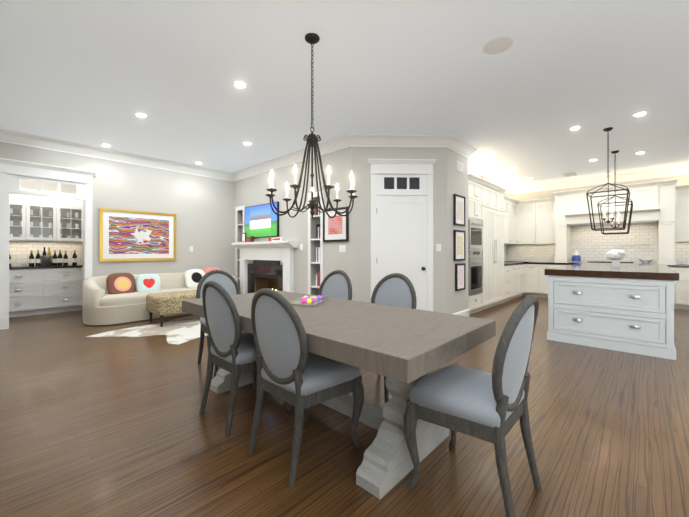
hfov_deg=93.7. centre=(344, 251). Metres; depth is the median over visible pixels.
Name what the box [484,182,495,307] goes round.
tall cabinet
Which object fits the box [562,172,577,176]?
air vent
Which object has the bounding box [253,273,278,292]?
fireplace insert
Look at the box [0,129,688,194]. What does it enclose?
crown molding
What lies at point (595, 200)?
upper cabinet
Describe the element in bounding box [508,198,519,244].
upper cabinet
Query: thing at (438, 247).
light switch
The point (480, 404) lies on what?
chair
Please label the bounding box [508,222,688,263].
backsplash
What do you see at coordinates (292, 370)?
chair
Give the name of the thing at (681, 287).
base cabinet
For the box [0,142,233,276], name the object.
wall
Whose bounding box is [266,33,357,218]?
chandelier
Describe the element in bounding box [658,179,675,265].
tall cabinet
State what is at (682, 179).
wall
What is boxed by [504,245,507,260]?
backsplash
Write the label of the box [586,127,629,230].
pendant lantern
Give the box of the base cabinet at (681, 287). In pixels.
[672,266,688,309]
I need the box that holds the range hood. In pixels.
[564,206,659,225]
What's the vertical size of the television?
0.700 m
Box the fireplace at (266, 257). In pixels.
[232,240,297,293]
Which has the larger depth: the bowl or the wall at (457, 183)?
the wall at (457, 183)
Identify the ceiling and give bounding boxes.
[0,0,688,187]
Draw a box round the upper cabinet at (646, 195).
[620,182,659,209]
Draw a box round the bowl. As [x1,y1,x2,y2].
[606,249,624,266]
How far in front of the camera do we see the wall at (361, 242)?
5.20 m
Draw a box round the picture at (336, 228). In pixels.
[323,206,348,241]
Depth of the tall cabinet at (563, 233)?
8.16 m
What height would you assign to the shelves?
2.160 m
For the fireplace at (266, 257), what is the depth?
6.64 m
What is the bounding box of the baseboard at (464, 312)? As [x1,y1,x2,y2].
[453,309,468,315]
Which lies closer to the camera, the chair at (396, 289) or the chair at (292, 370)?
the chair at (292, 370)
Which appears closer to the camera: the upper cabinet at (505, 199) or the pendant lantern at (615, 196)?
the pendant lantern at (615, 196)
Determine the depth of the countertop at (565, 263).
7.99 m
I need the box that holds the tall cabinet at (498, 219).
[496,186,503,304]
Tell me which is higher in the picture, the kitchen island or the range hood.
the range hood
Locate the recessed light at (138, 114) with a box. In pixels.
[134,112,147,117]
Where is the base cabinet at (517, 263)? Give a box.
[516,262,519,277]
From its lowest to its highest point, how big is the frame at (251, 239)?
0.220 m
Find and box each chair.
[196,270,239,375]
[199,281,291,434]
[248,288,363,486]
[318,270,351,299]
[371,273,416,402]
[404,295,541,516]
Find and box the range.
[587,261,632,262]
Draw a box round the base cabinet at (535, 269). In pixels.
[528,262,543,297]
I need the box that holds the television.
[245,202,278,237]
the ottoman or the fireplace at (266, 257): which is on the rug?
the ottoman
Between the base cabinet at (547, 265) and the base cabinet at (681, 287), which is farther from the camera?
the base cabinet at (547, 265)
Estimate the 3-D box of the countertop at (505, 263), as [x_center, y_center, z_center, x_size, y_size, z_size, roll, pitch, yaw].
[4.219,0.312,8.432,0.655,0.040,2.420,0,0,43]
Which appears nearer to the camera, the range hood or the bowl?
the bowl
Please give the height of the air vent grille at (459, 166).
0.160 m
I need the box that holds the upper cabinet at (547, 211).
[540,198,555,245]
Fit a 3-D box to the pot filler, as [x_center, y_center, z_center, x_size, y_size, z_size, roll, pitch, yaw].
[6.823,-0.140,7.584,0.541,0.090,0.088,0,0,43]
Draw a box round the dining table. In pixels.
[182,290,495,498]
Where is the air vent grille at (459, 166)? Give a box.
[456,161,462,172]
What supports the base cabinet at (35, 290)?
on the floor
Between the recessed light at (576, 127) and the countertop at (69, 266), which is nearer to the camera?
the recessed light at (576, 127)
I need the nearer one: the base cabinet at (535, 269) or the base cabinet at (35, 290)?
the base cabinet at (35, 290)
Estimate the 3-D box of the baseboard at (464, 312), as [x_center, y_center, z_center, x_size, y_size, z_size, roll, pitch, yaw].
[1.943,1.118,5.000,10.475,0.160,10.550,0,0,43]
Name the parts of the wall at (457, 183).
picture trio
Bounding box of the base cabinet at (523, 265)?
[520,262,527,296]
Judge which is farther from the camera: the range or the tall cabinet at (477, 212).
the range
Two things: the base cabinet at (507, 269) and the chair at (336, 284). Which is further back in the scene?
the base cabinet at (507, 269)
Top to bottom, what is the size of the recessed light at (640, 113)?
0.012 m
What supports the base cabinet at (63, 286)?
on the floor
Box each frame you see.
[0,158,95,329]
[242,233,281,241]
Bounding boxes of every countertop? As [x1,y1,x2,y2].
[9,265,82,267]
[504,262,515,265]
[544,262,678,277]
[564,262,578,265]
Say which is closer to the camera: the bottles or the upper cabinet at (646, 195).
the bottles
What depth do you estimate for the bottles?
6.32 m
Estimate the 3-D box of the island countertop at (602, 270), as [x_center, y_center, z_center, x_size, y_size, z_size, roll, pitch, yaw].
[4.504,0.284,5.366,1.270,0.080,3.900,0,0,43]
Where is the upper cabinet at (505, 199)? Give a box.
[504,198,507,244]
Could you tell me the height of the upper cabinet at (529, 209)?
1.200 m
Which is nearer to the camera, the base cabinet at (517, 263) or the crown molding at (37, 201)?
the crown molding at (37, 201)
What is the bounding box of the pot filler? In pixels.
[620,243,650,246]
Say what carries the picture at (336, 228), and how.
attached to the wall at (250, 191)
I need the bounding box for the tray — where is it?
[290,295,327,306]
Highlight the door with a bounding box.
[368,159,436,310]
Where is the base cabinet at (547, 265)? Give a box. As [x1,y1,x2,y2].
[544,262,551,297]
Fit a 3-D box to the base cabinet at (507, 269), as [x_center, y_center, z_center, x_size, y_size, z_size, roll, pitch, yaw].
[3.579,0.768,7.754,0.645,0.875,0.558,0,0,43]
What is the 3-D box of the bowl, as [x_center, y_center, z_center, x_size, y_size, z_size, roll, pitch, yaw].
[4.167,0.105,4.962,0.224,0.275,0.227,0,0,43]
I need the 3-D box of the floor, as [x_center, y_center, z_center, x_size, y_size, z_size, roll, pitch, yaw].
[1.245,1.260,5.515,13.000,0.120,11.550,0,0,43]
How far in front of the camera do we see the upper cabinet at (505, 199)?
8.36 m
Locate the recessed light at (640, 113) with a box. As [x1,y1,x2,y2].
[632,111,647,116]
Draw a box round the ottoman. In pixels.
[146,289,196,326]
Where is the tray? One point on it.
(311, 301)
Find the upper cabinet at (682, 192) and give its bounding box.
[676,184,688,241]
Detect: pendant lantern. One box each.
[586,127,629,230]
[597,150,632,234]
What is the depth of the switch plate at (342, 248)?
5.30 m
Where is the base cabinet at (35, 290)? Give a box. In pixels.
[9,268,44,316]
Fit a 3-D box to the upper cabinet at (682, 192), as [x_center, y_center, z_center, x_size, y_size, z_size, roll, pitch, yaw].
[7.407,-0.797,6.865,0.558,1.200,0.360,0,0,43]
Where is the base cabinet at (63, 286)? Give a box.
[45,268,82,313]
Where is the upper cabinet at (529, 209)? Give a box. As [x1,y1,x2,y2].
[520,199,539,244]
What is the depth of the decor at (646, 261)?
7.19 m
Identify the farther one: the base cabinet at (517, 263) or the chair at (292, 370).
the base cabinet at (517, 263)
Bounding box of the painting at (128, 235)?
[99,208,175,261]
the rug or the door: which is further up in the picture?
the door
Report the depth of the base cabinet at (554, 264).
8.15 m
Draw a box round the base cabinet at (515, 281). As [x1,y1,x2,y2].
[512,266,519,299]
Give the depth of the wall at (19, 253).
6.59 m
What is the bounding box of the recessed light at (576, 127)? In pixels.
[569,126,581,129]
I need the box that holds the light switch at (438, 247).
[436,244,440,250]
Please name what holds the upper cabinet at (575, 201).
attached to the wall at (682, 179)
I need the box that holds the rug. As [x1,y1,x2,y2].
[86,315,207,344]
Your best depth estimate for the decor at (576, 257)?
8.10 m
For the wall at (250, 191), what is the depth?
6.03 m
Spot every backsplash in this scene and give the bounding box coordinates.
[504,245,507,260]
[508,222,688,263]
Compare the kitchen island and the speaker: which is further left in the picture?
the speaker
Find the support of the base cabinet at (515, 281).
on the floor
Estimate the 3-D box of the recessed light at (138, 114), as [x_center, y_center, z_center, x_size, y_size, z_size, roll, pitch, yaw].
[-2.747,-1.846,4.362,0.158,0.012,0.149,0,0,43]
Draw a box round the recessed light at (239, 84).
[232,81,246,87]
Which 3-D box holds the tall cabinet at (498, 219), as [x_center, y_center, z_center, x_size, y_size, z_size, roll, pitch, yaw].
[3.197,-0.096,7.338,0.658,2.600,0.577,0,0,43]
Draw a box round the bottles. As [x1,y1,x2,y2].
[9,247,76,266]
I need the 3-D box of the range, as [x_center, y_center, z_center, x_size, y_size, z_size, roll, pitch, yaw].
[6.298,0.728,7.657,0.920,0.955,0.692,0,0,43]
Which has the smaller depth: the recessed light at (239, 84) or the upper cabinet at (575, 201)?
the recessed light at (239, 84)
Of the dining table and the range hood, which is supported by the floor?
the dining table
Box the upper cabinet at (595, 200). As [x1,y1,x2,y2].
[588,186,619,213]
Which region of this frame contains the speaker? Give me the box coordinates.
[483,37,512,53]
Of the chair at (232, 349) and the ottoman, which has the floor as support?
the chair at (232, 349)
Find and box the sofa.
[83,267,236,324]
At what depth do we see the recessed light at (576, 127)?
4.84 m
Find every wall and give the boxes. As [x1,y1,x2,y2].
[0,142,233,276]
[9,178,82,265]
[234,147,350,295]
[351,147,446,312]
[447,148,467,313]
[507,174,688,264]
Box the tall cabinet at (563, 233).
[552,191,570,261]
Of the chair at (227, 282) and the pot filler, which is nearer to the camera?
the chair at (227, 282)
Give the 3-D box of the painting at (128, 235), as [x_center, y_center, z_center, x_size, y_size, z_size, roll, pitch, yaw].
[-3.981,-0.298,6.304,0.040,0.970,1.300,0,0,43]
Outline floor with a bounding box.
[0,296,688,516]
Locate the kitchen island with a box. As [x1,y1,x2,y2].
[544,274,678,359]
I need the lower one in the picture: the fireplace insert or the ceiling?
the fireplace insert
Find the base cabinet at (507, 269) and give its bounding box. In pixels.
[504,266,511,301]
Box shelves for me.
[235,190,322,294]
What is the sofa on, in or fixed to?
on the floor
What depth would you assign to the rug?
4.79 m
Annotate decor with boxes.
[572,251,580,262]
[639,259,653,263]
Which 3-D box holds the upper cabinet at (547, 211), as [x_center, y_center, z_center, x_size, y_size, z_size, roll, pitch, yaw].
[5.436,-0.792,8.707,0.538,1.200,0.360,0,0,43]
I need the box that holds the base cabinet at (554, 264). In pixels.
[552,262,563,267]
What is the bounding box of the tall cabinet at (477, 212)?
[468,174,487,314]
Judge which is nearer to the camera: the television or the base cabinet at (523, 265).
the television
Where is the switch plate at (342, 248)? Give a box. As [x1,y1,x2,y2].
[339,245,345,251]
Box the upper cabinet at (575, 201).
[564,190,587,213]

